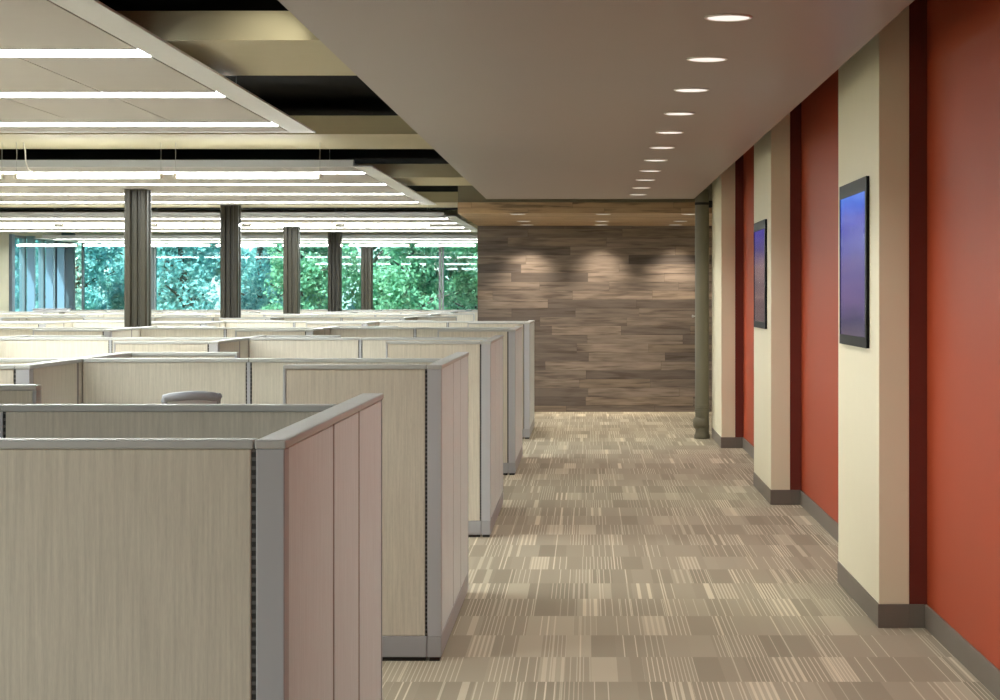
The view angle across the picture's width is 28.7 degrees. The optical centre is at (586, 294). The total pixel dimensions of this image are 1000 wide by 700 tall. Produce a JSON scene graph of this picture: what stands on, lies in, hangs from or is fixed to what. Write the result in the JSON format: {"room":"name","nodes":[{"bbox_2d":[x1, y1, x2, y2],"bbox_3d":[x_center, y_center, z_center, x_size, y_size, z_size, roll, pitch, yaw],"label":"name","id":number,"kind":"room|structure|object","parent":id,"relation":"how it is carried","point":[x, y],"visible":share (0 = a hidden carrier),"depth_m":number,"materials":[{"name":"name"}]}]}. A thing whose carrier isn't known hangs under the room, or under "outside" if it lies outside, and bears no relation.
{"room":"open-plan office","nodes":[
{"label":"open-plan office","id":0,"kind":"room"},
{"bbox_2d":[0,233,58,311],"bbox_3d":[-12.575,0.040,19.900,0.250,3.300,52.200,0,0,0],"label":"wall","id":1,"kind":"structure","parent":0,"point":[4,237],"depth_m":41.75,"materials":[{"name":"beige paint"}]},
{"bbox_2d":[9,234,14,311],"bbox_3d":[-12.415,0.190,42.100,0.070,3.000,0.200,0,0,0],"label":"trim","id":2,"kind":"structure","parent":1,"relation":"attached to","point":[11,236],"depth_m":42.01,"materials":[{"name":"paint"}]},
{"bbox_2d":[15,235,24,311],"bbox_3d":[-12.550,-0.210,42.790,0.120,2.200,1.140,0,0,0],"label":"window","id":3,"kind":"structure","parent":1,"relation":"in","point":[21,238],"depth_m":43.30,"materials":[{"name":"glass"}]},
{"bbox_2d":[27,236,34,311],"bbox_3d":[-12.365,-0.210,43.380,0.170,2.200,0.060,0,0,0],"label":"trim","id":4,"kind":"structure","parent":1,"relation":"attached to","point":[30,239],"depth_m":43.35,"materials":[{"name":"paint"}]},
{"bbox_2d":[25,236,43,311],"bbox_3d":[-12.550,-0.210,44.130,0.120,2.200,1.460,0,0,0],"label":"window","id":5,"kind":"structure","parent":1,"relation":"in","point":[40,241],"depth_m":44.81,"materials":[{"name":"glass"}]},
{"bbox_2d":[46,240,53,307],"bbox_3d":[-12.365,-0.210,44.880,0.170,2.200,0.060,0,0,0],"label":"trim","id":6,"kind":"structure","parent":1,"relation":"attached to","point":[49,249],"depth_m":44.85,"materials":[{"name":"paint"}]},
{"bbox_2d":[44,239,55,307],"bbox_3d":[-12.550,-0.210,45.365,0.120,2.200,0.930,0,0,0],"label":"window","id":7,"kind":"structure","parent":1,"relation":"in","point":[44,239],"depth_m":45.78,"materials":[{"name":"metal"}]},
{"bbox_2d":[57,241,64,307],"bbox_3d":[-12.365,-0.210,45.850,0.170,2.200,0.060,0,0,0],"label":"trim","id":8,"kind":"structure","parent":1,"relation":"attached to","point":[60,249],"depth_m":45.82,"materials":[{"name":"paint"}]},
{"bbox_2d":[0,0,471,222],"bbox_3d":[-4.975,-1.710,20.050,15.550,0.200,52.500,0,0,0],"label":"ceiling","id":9,"kind":"structure","parent":0,"point":[292,95],"depth_m":17.02,"materials":[{"name":"black paint"}]},
{"bbox_2d":[0,223,55,226],"bbox_3d":[-8.311,-1.144,28.200,1.270,0.312,0.048,0,0,0],"label":"linear pendant","id":10,"kind":"object","parent":9,"relation":"hanging from","point":[54,224],"visible":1,"depth_m":28.19,"materials":[{"name":"metal"}]},
{"bbox_2d":[16,244,77,246],"bbox_3d":[-11.021,-1.144,39.800,1.270,0.312,0.048,0,0,0],"label":"linear pendant","id":11,"kind":"object","parent":9,"relation":"hanging from","point":[17,245],"visible":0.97,"depth_m":39.79,"materials":[{"name":"metal"}]},
{"bbox_2d":[14,142,163,178],"bbox_3d":[-4.246,-1.146,16.620,1.270,0.315,0.048,0,0,0],"label":"linear pendant","id":12,"kind":"object","parent":9,"relation":"hanging from","point":[16,175],"visible":1,"depth_m":16.61,"materials":[{"name":"metal"}]},
{"bbox_2d":[62,205,123,226],"bbox_3d":[-6.956,-1.144,28.200,1.270,0.312,0.048,0,0,0],"label":"linear pendant","id":13,"kind":"object","parent":9,"relation":"hanging from","point":[63,224],"visible":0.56,"depth_m":28.19,"materials":[{"name":"metal"}]},
{"bbox_2d":[0,0,315,132],"bbox_3d":[-6.899,-1.407,10.625,9.762,0.405,7.750,0,0,0],"label":"ceiling light panel","id":14,"kind":"object","parent":9,"relation":"hanging from","point":[67,66],"visible":0.95,"depth_m":11.20,"materials":[{"name":"metal"}]},
{"bbox_2d":[151,244,210,246],"bbox_3d":[-8.311,-1.144,39.800,1.270,0.312,0.048,0,0,0],"label":"linear pendant","id":15,"kind":"object","parent":9,"relation":"hanging from","point":[209,245],"visible":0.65,"depth_m":39.79,"materials":[{"name":"metal"}]},
{"bbox_2d":[156,223,243,226],"bbox_3d":[-5.601,-1.144,28.200,1.270,0.312,0.048,0,0,0],"label":"linear pendant","id":16,"kind":"object","parent":9,"relation":"hanging from","point":[157,224],"visible":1,"depth_m":28.19,"materials":[{"name":"metal"}]},
{"bbox_2d":[0,116,432,148],"bbox_3d":[-5.625,-1.375,16.560,13.650,0.150,1.600,0,0,0],"label":"ceiling beam","id":17,"kind":"structure","parent":9,"relation":"attached to","point":[332,132],"depth_m":16.20,"materials":[{"name":"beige paint"}]},
{"bbox_2d":[0,149,435,204],"bbox_3d":[-6.899,-1.407,22.225,9.762,0.405,7.750,0,0,0],"label":"ceiling light panel","id":18,"kind":"object","parent":9,"relation":"hanging from","point":[343,182],"visible":0.91,"depth_m":21.53,"materials":[{"name":"metal"}]},
{"bbox_2d":[0,192,457,207],"bbox_3d":[-7.016,-1.375,28.180,10.867,0.150,1.600,0,0,0],"label":"ceiling beam","id":19,"kind":"structure","parent":9,"relation":"attached to","point":[441,199],"depth_m":28.64,"materials":[{"name":"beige paint"}]},
{"bbox_2d":[0,210,470,221],"bbox_3d":[-7.016,-1.375,33.990,10.867,0.150,1.600,0,0,0],"label":"trim","id":20,"kind":"structure","parent":9,"relation":"attached to","point":[446,212],"depth_m":33.19,"materials":[{"name":"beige paint"}]},
{"bbox_2d":[117,11,356,75],"bbox_3d":[-5.625,-1.375,10.750,13.650,0.150,1.600,0,0,0],"label":"ceiling beam","id":21,"kind":"structure","parent":9,"relation":"attached to","point":[230,43],"depth_m":10.00,"materials":[{"name":"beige paint"}]},
{"bbox_2d":[0,223,477,232],"bbox_3d":[-7.016,-1.375,39.800,10.867,0.150,1.600,0,0,0],"label":"ceiling beam","id":22,"kind":"structure","parent":9,"relation":"attached to","point":[472,224],"depth_m":40.56,"materials":[{"name":"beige paint"}]},
{"bbox_2d":[0,208,477,231],"bbox_3d":[-6.899,-1.407,33.675,9.762,0.405,7.450,0,0,0],"label":"ceiling light panel","id":23,"kind":"object","parent":9,"relation":"hanging from","point":[440,222],"visible":0.8,"depth_m":31.64,"materials":[{"name":"metal"}]},
{"bbox_2d":[173,142,321,178],"bbox_3d":[-2.891,-1.144,16.620,1.270,0.312,0.048,0,0,0],"label":"linear pendant","id":24,"kind":"object","parent":9,"relation":"hanging from","point":[175,175],"visible":1,"depth_m":16.61,"materials":[{"name":"white metal"}]},
{"bbox_2d":[35,235,477,243],"bbox_3d":[-6.899,-1.407,43.600,9.762,0.405,4.200,0,0,0],"label":"ceiling light panel","id":25,"kind":"object","parent":9,"relation":"hanging from","point":[86,239],"visible":0.69,"depth_m":42.64,"materials":[{"name":"metal"}]},
{"bbox_2d":[249,223,336,226],"bbox_3d":[-4.246,-1.144,28.200,1.270,0.312,0.048,0,0,0],"label":"linear pendant","id":26,"kind":"object","parent":9,"relation":"hanging from","point":[250,224],"visible":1,"depth_m":28.19,"materials":[{"name":"metal"}]},
{"bbox_2d":[348,244,409,246],"bbox_3d":[-4.246,-1.144,39.800,1.270,0.312,0.048,0,0,0],"label":"linear pendant","id":27,"kind":"object","parent":9,"relation":"hanging from","point":[348,244],"visible":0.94,"depth_m":39.78,"materials":[{"name":"metal"}]},
{"bbox_2d":[343,205,430,226],"bbox_3d":[-2.891,-1.144,28.200,1.270,0.312,0.048,0,0,0],"label":"linear pendant","id":28,"kind":"object","parent":9,"relation":"hanging from","point":[344,224],"visible":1,"depth_m":28.19,"materials":[{"name":"white metal"}]},
{"bbox_2d":[357,164,471,185],"bbox_3d":[-5.625,-1.375,22.370,13.650,0.150,1.600,0,0,0],"label":"ceiling beam","id":29,"kind":"structure","parent":9,"relation":"attached to","point":[406,174],"depth_m":21.57,"materials":[{"name":"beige paint"}]},
{"bbox_2d":[414,232,475,246],"bbox_3d":[-2.891,-1.144,39.800,1.270,0.312,0.048,0,0,0],"label":"linear pendant","id":30,"kind":"object","parent":9,"relation":"hanging from","point":[415,245],"visible":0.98,"depth_m":39.80,"materials":[{"name":"white metal"}]},
{"bbox_2d":[59,233,477,234],"bbox_3d":[-5.050,0.040,46.100,15.300,3.300,0.200,0,0,0],"label":"wall","id":31,"kind":"structure","parent":0,"point":[59,233],"depth_m":46.00,"materials":[{"name":"beige paint"}]},
{"bbox_2d":[61,233,74,309],"bbox_3d":[-12.215,0.040,45.930,0.290,3.300,0.140,0,0,0],"label":"trim","id":32,"kind":"structure","parent":31,"relation":"attached to","point":[69,250],"depth_m":45.86,"materials":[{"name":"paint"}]},
{"bbox_2d":[81,243,153,309],"bbox_3d":[-11.090,-0.220,46.080,1.680,2.220,0.120,0,0,0],"label":"window","id":33,"kind":"structure","parent":31,"relation":"in","point":[82,247],"depth_m":46.02,"materials":[{"name":"metal"}]},
{"bbox_2d":[154,246,156,309],"bbox_3d":[-9.390,-0.220,46.080,1.680,2.220,0.120,0,0,0],"label":"window frame","id":34,"kind":"structure","parent":31,"relation":"in","point":[155,247],"depth_m":46.02,"materials":[{"name":"metal"}]},
{"bbox_2d":[439,246,440,309],"bbox_3d":[-4.290,-0.220,46.080,1.680,2.220,0.120,0,0,0],"label":"window frame","id":35,"kind":"structure","parent":31,"relation":"in","point":[439,246],"depth_m":46.02,"materials":[{"name":"metal"}]},
{"bbox_2d":[442,246,443,309],"bbox_3d":[-2.590,-0.220,46.080,1.680,2.220,0.120,0,0,0],"label":"window frame","id":36,"kind":"structure","parent":31,"relation":"in","point":[442,246],"depth_m":46.02,"materials":[{"name":"metal"}]},
{"bbox_2d":[478,226,711,411],"bbox_3d":[0.508,0.345,28.300,4.183,2.690,0.200,0,0,0],"label":"wall","id":37,"kind":"structure","parent":0,"point":[612,308],"depth_m":28.20,"materials":[{"name":"brown wood"}]},
{"bbox_2d":[458,183,711,201],"bbox_3d":[0.508,-1.320,26.150,4.183,0.580,4.500,0,0,0],"label":"trim","id":38,"kind":"structure","parent":37,"relation":"attached to","point":[465,193],"depth_m":23.90,"materials":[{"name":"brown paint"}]},
{"bbox_2d":[458,202,711,225],"bbox_3d":[0.508,-1.067,26.035,4.183,0.135,4.330,0,0,0],"label":"ceiling","id":39,"kind":"structure","parent":37,"relation":"attached to","point":[478,213],"depth_m":23.87,"materials":[{"name":"brown wood"}]},
{"bbox_2d":[278,0,913,198],"bbox_3d":[0.035,-1.200,10.080,2.463,0.120,26.160,0,0,0],"label":"ceiling","id":40,"kind":"structure","parent":0,"point":[524,99],"depth_m":10.13,"materials":[{"name":"beige paint"}]},
{"bbox_2d":[664,112,694,115],"bbox_3d":[0.580,-1.137,12.230,0.198,0.007,0.198,0,0,0],"label":"recessed light","id":41,"kind":"object","parent":40,"relation":"in","point":[666,113],"visible":1,"depth_m":12.21,"materials":[{"name":"white ceramic"}]},
{"bbox_2d":[674,88,708,92],"bbox_3d":[0.580,-1.137,10.820,0.198,0.007,0.198,0,0,0],"label":"recessed light","id":42,"kind":"object","parent":40,"relation":"in","point":[688,90],"visible":1,"depth_m":10.82,"materials":[{"name":"white ceramic"}]},
{"bbox_2d":[687,56,727,62],"bbox_3d":[0.580,-1.137,9.410,0.198,0.007,0.198,0,0,0],"label":"recessed light","id":43,"kind":"object","parent":40,"relation":"in","point":[705,59],"visible":1,"depth_m":9.41,"materials":[{"name":"white ceramic"}]},
{"bbox_2d":[704,14,752,21],"bbox_3d":[0.580,-1.137,8.000,0.198,0.007,0.198,0,0,0],"label":"recessed light","id":44,"kind":"object","parent":40,"relation":"in","point":[716,17],"visible":1,"depth_m":7.99,"materials":[{"name":"white ceramic"}]},
{"bbox_2d":[382,412,997,699],"bbox_3d":[-4.975,1.750,19.950,15.550,0.120,52.300,0,0,0],"label":"floor","id":45,"kind":"structure","parent":0,"point":[625,555],"depth_m":11.08,"materials":[{"name":"carpet"}]},
{"bbox_2d":[0,384,41,403],"bbox_3d":[-3.221,1.006,5.700,2.496,1.367,2.726,0,0,0],"label":"cubicle","id":46,"kind":"object","parent":45,"relation":"on","point":[9,393],"visible":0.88,"depth_m":6.99,"materials":[{"name":"beige paint"}]},
{"bbox_2d":[0,316,81,320],"bbox_3d":[-8.921,1.006,28.585,2.496,1.367,2.076,0,0,0],"label":"cubicle","id":47,"kind":"object","parent":45,"relation":"on","point":[1,318],"visible":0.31,"depth_m":28.52,"materials":[{"name":"beige paint"}]},
{"bbox_2d":[0,311,105,313],"bbox_3d":[-10.821,1.006,37.785,2.496,1.367,2.076,0,0,0],"label":"cubicle","id":48,"kind":"object","parent":45,"relation":"on","point":[71,311],"visible":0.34,"depth_m":37.33,"materials":[{"name":"beige paint"}]},
{"bbox_2d":[33,308,70,311],"bbox_3d":[-10.350,0.292,37.710,0.680,0.062,0.300,0,0,0],"label":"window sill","id":49,"kind":"structure","parent":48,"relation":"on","point":[34,309],"depth_m":37.57,"materials":[{"name":"silver paint"}]},
{"bbox_2d":[4,335,104,336],"bbox_3d":[-5.121,1.006,14.635,2.496,1.367,2.076,0,0,0],"label":"cubicle","id":50,"kind":"object","parent":45,"relation":"on","point":[18,335],"visible":0.13,"depth_m":15.60,"materials":[{"name":"beige paint"}]},
{"bbox_2d":[0,320,123,326],"bbox_3d":[-7.021,1.006,23.935,2.496,1.367,2.076,0,0,0],"label":"cubicle","id":51,"kind":"object","parent":45,"relation":"on","point":[2,323],"visible":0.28,"depth_m":23.04,"materials":[{"name":"beige paint"}]},
{"bbox_2d":[0,313,123,316],"bbox_3d":[-8.921,1.006,33.185,2.496,1.367,2.076,0,0,0],"label":"cubicle","id":52,"kind":"object","parent":45,"relation":"on","point":[1,315],"visible":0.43,"depth_m":33.37,"materials":[{"name":"beige paint"}]},
{"bbox_2d":[0,326,215,336],"bbox_3d":[-5.121,1.006,19.335,2.496,1.367,2.076,0,0,0],"label":"cubicle","id":53,"kind":"object","parent":45,"relation":"on","point":[4,331],"visible":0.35,"depth_m":19.09,"materials":[{"name":"beige paint"}]},
{"bbox_2d":[27,316,206,320],"bbox_3d":[-7.021,1.006,28.585,2.496,1.367,2.076,0,0,0],"label":"cubicle","id":54,"kind":"object","parent":45,"relation":"on","point":[28,318],"visible":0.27,"depth_m":28.77,"materials":[{"name":"beige paint"}]},
{"bbox_2d":[0,352,238,403],"bbox_3d":[-3.221,1.006,10.035,2.496,1.367,2.076,0,0,0],"label":"cubicle","id":55,"kind":"object","parent":45,"relation":"on","point":[61,379],"visible":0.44,"depth_m":9.64,"materials":[{"name":"beige paint"}]},
{"bbox_2d":[65,311,201,313],"bbox_3d":[-8.921,1.006,37.785,2.496,1.367,2.076,0,0,0],"label":"cubicle","id":56,"kind":"object","parent":45,"relation":"on","point":[161,311],"visible":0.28,"depth_m":37.98,"materials":[{"name":"beige paint"}]},
{"bbox_2d":[124,189,150,326],"bbox_3d":[-5.140,0.244,22.320,0.380,2.892,0.380,0,0,0],"label":"steel column","id":57,"kind":"structure","parent":45,"relation":"on","point":[137,203],"depth_m":22.20,"materials":[{"name":"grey metal"}]},
{"bbox_2d":[0,335,340,357],"bbox_3d":[-3.221,1.006,14.635,2.496,1.367,2.076,0,0,0],"label":"cubicle","id":58,"kind":"object","parent":45,"relation":"on","point":[10,347],"visible":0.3,"depth_m":14.82,"materials":[{"name":"beige paint"}]},
{"bbox_2d":[72,320,283,326],"bbox_3d":[-5.121,1.006,23.935,2.496,1.367,2.076,0,0,0],"label":"cubicle","id":59,"kind":"object","parent":45,"relation":"on","point":[74,323],"visible":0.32,"depth_m":24.11,"materials":[{"name":"beige paint"}]},
{"bbox_2d":[104,313,257,316],"bbox_3d":[-7.021,1.006,33.185,2.496,1.367,2.076,0,0,0],"label":"cubicle","id":60,"kind":"object","parent":45,"relation":"on","point":[105,315],"visible":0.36,"depth_m":33.37,"materials":[{"name":"beige paint"}]},
{"bbox_2d":[0,393,382,699],"bbox_3d":[-1.619,1.006,5.375,1.900,1.367,2.076,0,0,0],"label":"cubicle","id":61,"kind":"object","parent":45,"relation":"on","point":[148,551],"visible":1,"depth_m":4.34,"materials":[{"name":"beige paint"}]},
{"bbox_2d":[161,391,221,403],"bbox_3d":[-1.941,1.064,9.222,0.643,1.250,0.694,0,0,-24],"label":"chair","id":62,"kind":"object","parent":45,"relation":"on","point":[184,397],"visible":0.14,"depth_m":8.91,"materials":[{"name":"grey plastic"}]},
{"bbox_2d":[162,311,282,313],"bbox_3d":[-7.021,1.006,37.785,2.496,1.367,2.076,0,0,0],"label":"cubicle","id":63,"kind":"object","parent":45,"relation":"on","point":[258,312],"visible":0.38,"depth_m":37.97,"materials":[{"name":"beige paint"}]},
{"bbox_2d":[220,205,240,317],"bbox_3d":[-5.140,0.195,28.130,0.380,2.990,0.380,0,0,0],"label":"steel column","id":64,"kind":"structure","parent":45,"relation":"on","point":[230,215],"depth_m":28.02,"materials":[{"name":"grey metal"}]},
{"bbox_2d":[155,316,331,320],"bbox_3d":[-5.121,1.006,28.585,2.496,1.367,2.076,0,0,0],"label":"cubicle","id":65,"kind":"object","parent":45,"relation":"on","point":[156,318],"visible":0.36,"depth_m":28.77,"materials":[{"name":"beige paint"}]},
{"bbox_2d":[141,326,397,336],"bbox_3d":[-3.221,1.006,19.335,2.496,1.367,2.076,0,0,0],"label":"cubicle","id":66,"kind":"object","parent":45,"relation":"on","point":[145,331],"visible":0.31,"depth_m":19.52,"materials":[{"name":"beige paint"}]},
{"bbox_2d":[83,352,468,660],"bbox_3d":[-1.619,1.006,10.035,1.900,1.367,2.076,0,0,0],"label":"cubicle","id":67,"kind":"object","parent":45,"relation":"on","point":[425,400],"visible":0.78,"depth_m":9.00,"materials":[{"name":"beige fabric"}]},
{"bbox_2d":[215,313,365,316],"bbox_3d":[-5.121,1.006,33.185,2.496,1.367,2.076,0,0,0],"label":"cubicle","id":68,"kind":"object","parent":45,"relation":"on","point":[216,315],"visible":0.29,"depth_m":33.37,"materials":[{"name":"beige paint"}]},
{"bbox_2d":[283,226,299,313],"bbox_3d":[-5.140,0.244,33.940,0.380,2.892,0.380,0,0,0],"label":"steel column","id":69,"kind":"structure","parent":45,"relation":"on","point":[291,234],"depth_m":33.83,"materials":[{"name":"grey metal"}]},
{"bbox_2d":[260,311,391,313],"bbox_3d":[-5.121,1.006,37.785,2.496,1.367,2.076,0,0,0],"label":"cubicle","id":70,"kind":"object","parent":45,"relation":"on","point":[355,311],"visible":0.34,"depth_m":37.97,"materials":[{"name":"beige paint"}]},
{"bbox_2d":[226,320,432,326],"bbox_3d":[-3.221,1.006,23.935,2.496,1.367,2.076,0,0,0],"label":"cubicle","id":71,"kind":"object","parent":45,"relation":"on","point":[228,323],"visible":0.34,"depth_m":24.11,"materials":[{"name":"beige paint"}]},
{"bbox_2d":[328,232,341,311],"bbox_3d":[-5.140,0.195,39.750,0.380,2.990,0.380,0,0,0],"label":"steel column","id":72,"kind":"structure","parent":45,"relation":"on","point":[334,238],"depth_m":39.63,"materials":[{"name":"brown metal"}]},
{"bbox_2d":[300,310,381,311],"bbox_3d":[-5.121,1.006,42.335,2.496,1.367,2.076,0,0,0],"label":"cubicle","id":73,"kind":"object","parent":45,"relation":"on","point":[300,310],"visible":0.12,"depth_m":42.52,"materials":[{"name":"beige paint"}]},
{"bbox_2d":[361,243,372,309],"bbox_3d":[-5.140,0.244,45.560,0.380,2.892,0.380,0,0,0],"label":"steel column","id":74,"kind":"structure","parent":45,"relation":"on","point":[366,251],"depth_m":45.44,"materials":[{"name":"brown metal"}]},
{"bbox_2d":[284,316,456,320],"bbox_3d":[-3.221,1.006,28.585,2.496,1.367,2.076,0,0,0],"label":"cubicle","id":75,"kind":"object","parent":45,"relation":"on","point":[434,318],"visible":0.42,"depth_m":28.77,"materials":[{"name":"beige paint"}]},
{"bbox_2d":[249,335,503,536],"bbox_3d":[-1.619,1.006,14.635,1.900,1.367,2.076,0,0,0],"label":"cubicle","id":76,"kind":"object","parent":45,"relation":"on","point":[485,357],"visible":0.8,"depth_m":13.64,"materials":[{"name":"beige fabric"}]},
{"bbox_2d":[326,313,474,320],"bbox_3d":[-3.221,1.006,33.185,2.496,1.367,2.076,0,0,0],"label":"cubicle","id":77,"kind":"object","parent":45,"relation":"on","point":[460,316],"visible":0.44,"depth_m":33.37,"materials":[{"name":"beige paint"}]},
{"bbox_2d":[358,311,477,320],"bbox_3d":[-3.221,1.006,37.785,2.496,1.367,2.076,0,0,0],"label":"cubicle","id":78,"kind":"object","parent":45,"relation":"on","point":[474,312],"visible":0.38,"depth_m":37.97,"materials":[{"name":"beige paint"}]},
{"bbox_2d":[330,326,522,474],"bbox_3d":[-1.619,1.006,19.335,1.900,1.367,2.076,0,0,0],"label":"cubicle","id":79,"kind":"object","parent":45,"relation":"on","point":[513,336],"visible":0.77,"depth_m":18.70,"materials":[{"name":"beige paint"}]},
{"bbox_2d":[382,310,477,311],"bbox_3d":[-3.221,1.006,42.335,2.496,1.367,2.076,0,0,0],"label":"cubicle","id":80,"kind":"object","parent":45,"relation":"on","point":[382,310],"visible":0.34,"depth_m":42.52,"materials":[{"name":"beige paint"}]},
{"bbox_2d":[379,320,534,438],"bbox_3d":[-1.619,1.006,23.935,1.900,1.367,2.076,0,0,0],"label":"cubicle","id":81,"kind":"object","parent":45,"relation":"on","point":[528,326],"visible":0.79,"depth_m":22.91,"materials":[{"name":"beige fabric"}]},
{"bbox_2d":[692,189,711,438],"bbox_3d":[1.355,0.225,22.965,0.238,2.930,0.199,0,0,0],"label":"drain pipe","id":82,"kind":"object","parent":45,"relation":"on","point":[702,203],"visible":0.98,"depth_m":22.90,"materials":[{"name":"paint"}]},
{"bbox_2d":[712,155,742,447],"bbox_3d":[1.602,0.040,22.320,0.250,3.300,1.610,0,0,0],"label":"pilaster","id":83,"kind":"object","parent":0,"point":[727,189],"visible":0.87,"depth_m":21.52,"materials":[{"name":"beige paint"}]},
{"bbox_2d":[743,0,999,669],"bbox_3d":[1.803,0.040,8.550,0.150,3.300,29.500,0,0,0],"label":"wall","id":84,"kind":"structure","parent":0,"point":[963,36],"depth_m":9.32,"materials":[{"name":"paint"}]},
{"bbox_2d":[753,103,800,504],"bbox_3d":[1.602,0.040,16.510,0.250,3.300,1.610,0,0,0],"label":"pilaster","id":85,"kind":"object","parent":84,"relation":"attached to","point":[777,155],"visible":0.87,"depth_m":15.71,"materials":[{"name":"beige paint"}]},
{"bbox_2d":[754,219,766,328],"bbox_3d":[1.472,-0.172,16.578,0.017,0.905,1.085,0,0,0],"label":"wall screen","id":86,"kind":"object","parent":85,"relation":"attached to","point":[760,228],"visible":1,"depth_m":16.50,"materials":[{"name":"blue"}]},
{"bbox_2d":[742,437,999,699],"bbox_3d":[1.721,1.630,7.660,0.014,0.120,27.720,0,0,0],"label":"baseboard","id":87,"kind":"structure","parent":84,"relation":"attached to","point":[980,667],"depth_m":9.22,"materials":[{"name":"plastic"}]},
{"bbox_2d":[837,0,926,627],"bbox_3d":[1.602,0.040,10.700,0.250,3.300,1.610,0,0,0],"label":"pilaster","id":88,"kind":"object","parent":84,"relation":"attached to","point":[882,561],"visible":0.93,"depth_m":9.90,"materials":[{"name":"beige paint"}]},
{"bbox_2d":[839,176,868,347],"bbox_3d":[1.472,-0.172,10.768,0.017,0.905,1.085,0,0,0],"label":"wall screen","id":89,"kind":"object","parent":88,"relation":"attached to","point":[853,196],"visible":1,"depth_m":10.74,"materials":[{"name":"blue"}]},
{"label":"outside","id":90,"kind":"structure","parent":0,"visible":0},
{"bbox_3d":[-10.000,2.140,70.000,100.000,0.300,100.000,0,0,0],"label":"ground","id":91,"kind":"structure","parent":90,"visible":0},
{"bbox_2d":[15,240,35,311],"bbox_3d":[-14.269,-0.554,46.509,2.269,5.112,2.423,0,0,-7],"label":"leafy tree","id":92,"kind":"object","parent":91,"relation":"on","point":[16,248],"visible":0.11,"depth_m":46.39,"materials":[{"name":"green plant"}]},
{"bbox_2d":[15,239,97,306],"bbox_3d":[-14.666,-1.226,53.375,2.627,6.448,2.538,0,0,36],"label":"leafy tree","id":93,"kind":"object","parent":91,"relation":"on","point":[87,281],"visible":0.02,"depth_m":52.95,"materials":[{"name":"green plant"}]},
{"bbox_2d":[26,239,122,309],"bbox_3d":[-13.227,-0.777,50.070,2.574,5.553,2.426,0,0,-14],"label":"leafy tree","id":94,"kind":"object","parent":91,"relation":"on","point":[93,254],"visible":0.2,"depth_m":49.84,"materials":[{"name":"green plant"}]},
{"bbox_2d":[79,246,200,309],"bbox_3d":[-16.671,-2.617,68.732,5.058,9.227,5.033,0,0,43],"label":"leafy tree","id":95,"kind":"object","parent":91,"relation":"on","point":[105,305],"visible":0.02,"depth_m":69.51,"materials":[{"name":"green plant"}]},
{"bbox_2d":[118,246,200,309],"bbox_3d":[-11.704,-1.175,53.301,2.402,6.341,2.481,0,0,-3],"label":"leafy tree","id":96,"kind":"object","parent":91,"relation":"on","point":[121,265],"visible":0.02,"depth_m":53.11,"materials":[{"name":"green plant"}]},
{"bbox_2d":[104,246,219,306],"bbox_3d":[-13.248,-2.475,61.936,3.932,8.932,4.305,0,0,-21],"label":"leafy tree","id":97,"kind":"object","parent":91,"relation":"on","point":[119,258],"visible":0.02,"depth_m":61.37,"materials":[{"name":"green plant"}]},
{"bbox_2d":[105,246,219,309],"bbox_3d":[-12.394,-1.694,57.059,3.303,7.386,2.990,0,0,0],"label":"leafy tree","id":98,"kind":"object","parent":91,"relation":"on","point":[115,300],"visible":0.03,"depth_m":56.26,"materials":[{"name":"green plant"}]},
{"bbox_2d":[157,244,219,309],"bbox_3d":[-10.330,-0.856,50.140,2.483,5.702,2.558,0,0,8],"label":"leafy tree","id":99,"kind":"object","parent":91,"relation":"on","point":[179,268],"visible":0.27,"depth_m":50.00,"materials":[{"name":"green plant"}]},
{"bbox_2d":[241,247,253,296],"bbox_3d":[-10.671,-2.639,68.879,4.684,9.271,5.468,0,0,33],"label":"leafy tree","id":100,"kind":"object","parent":91,"relation":"on","point":[243,250],"visible":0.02,"depth_m":66.84,"materials":[{"name":"green plant"}]},
{"bbox_2d":[241,244,282,309],"bbox_3d":[-8.749,-1.214,53.371,2.360,6.424,2.565,0,0,-39],"label":"leafy tree","id":101,"kind":"object","parent":91,"relation":"on","point":[261,266],"visible":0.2,"depth_m":52.99,"materials":[{"name":"green plant"}]},
{"bbox_2d":[241,246,327,308],"bbox_3d":[-8.799,-1.656,57.176,3.227,7.297,3.455,0,0,-9],"label":"leafy tree","id":102,"kind":"object","parent":91,"relation":"on","point":[245,274],"visible":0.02,"depth_m":56.62,"materials":[{"name":"green plant"}]},
{"bbox_2d":[262,244,349,309],"bbox_3d":[-7.253,-0.787,50.322,2.447,5.569,2.453,0,0,2],"label":"leafy tree","id":103,"kind":"object","parent":91,"relation":"on","point":[313,268],"visible":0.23,"depth_m":49.88,"materials":[{"name":"green plant"}]},
{"bbox_2d":[342,244,419,309],"bbox_3d":[-5.872,-1.218,53.403,2.696,6.424,2.375,0,0,-28],"label":"leafy tree","id":104,"kind":"object","parent":91,"relation":"on","point":[352,266],"visible":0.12,"depth_m":52.94,"materials":[{"name":"green plant"}]},
{"bbox_2d":[373,244,455,309],"bbox_3d":[-4.530,-0.856,50.277,2.459,5.715,2.629,0,0,-13],"label":"leafy tree","id":105,"kind":"object","parent":91,"relation":"on","point":[403,298],"visible":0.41,"depth_m":50.00,"materials":[{"name":"green plant"}]},
{"bbox_2d":[379,246,457,309],"bbox_3d":[-5.208,-1.701,57.043,2.998,7.399,3.026,0,0,0],"label":"leafy tree","id":106,"kind":"object","parent":91,"relation":"on","point":[446,272],"visible":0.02,"depth_m":56.22,"materials":[{"name":"green plant"}]},
{"bbox_2d":[435,244,477,309],"bbox_3d":[-2.962,-1.132,53.345,2.448,6.290,2.566,0,0,-31],"label":"leafy tree","id":107,"kind":"object","parent":91,"relation":"on","point":[463,280],"visible":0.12,"depth_m":53.12,"materials":[{"name":"green plant"}]},
{"bbox_2d":[445,246,471,306],"bbox_3d":[-3.809,-2.223,61.726,3.924,8.434,4.481,0,0,24],"label":"leafy tree","id":108,"kind":"object","parent":91,"relation":"on","point":[451,271],"visible":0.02,"depth_m":60.70,"materials":[{"name":"green plant"}]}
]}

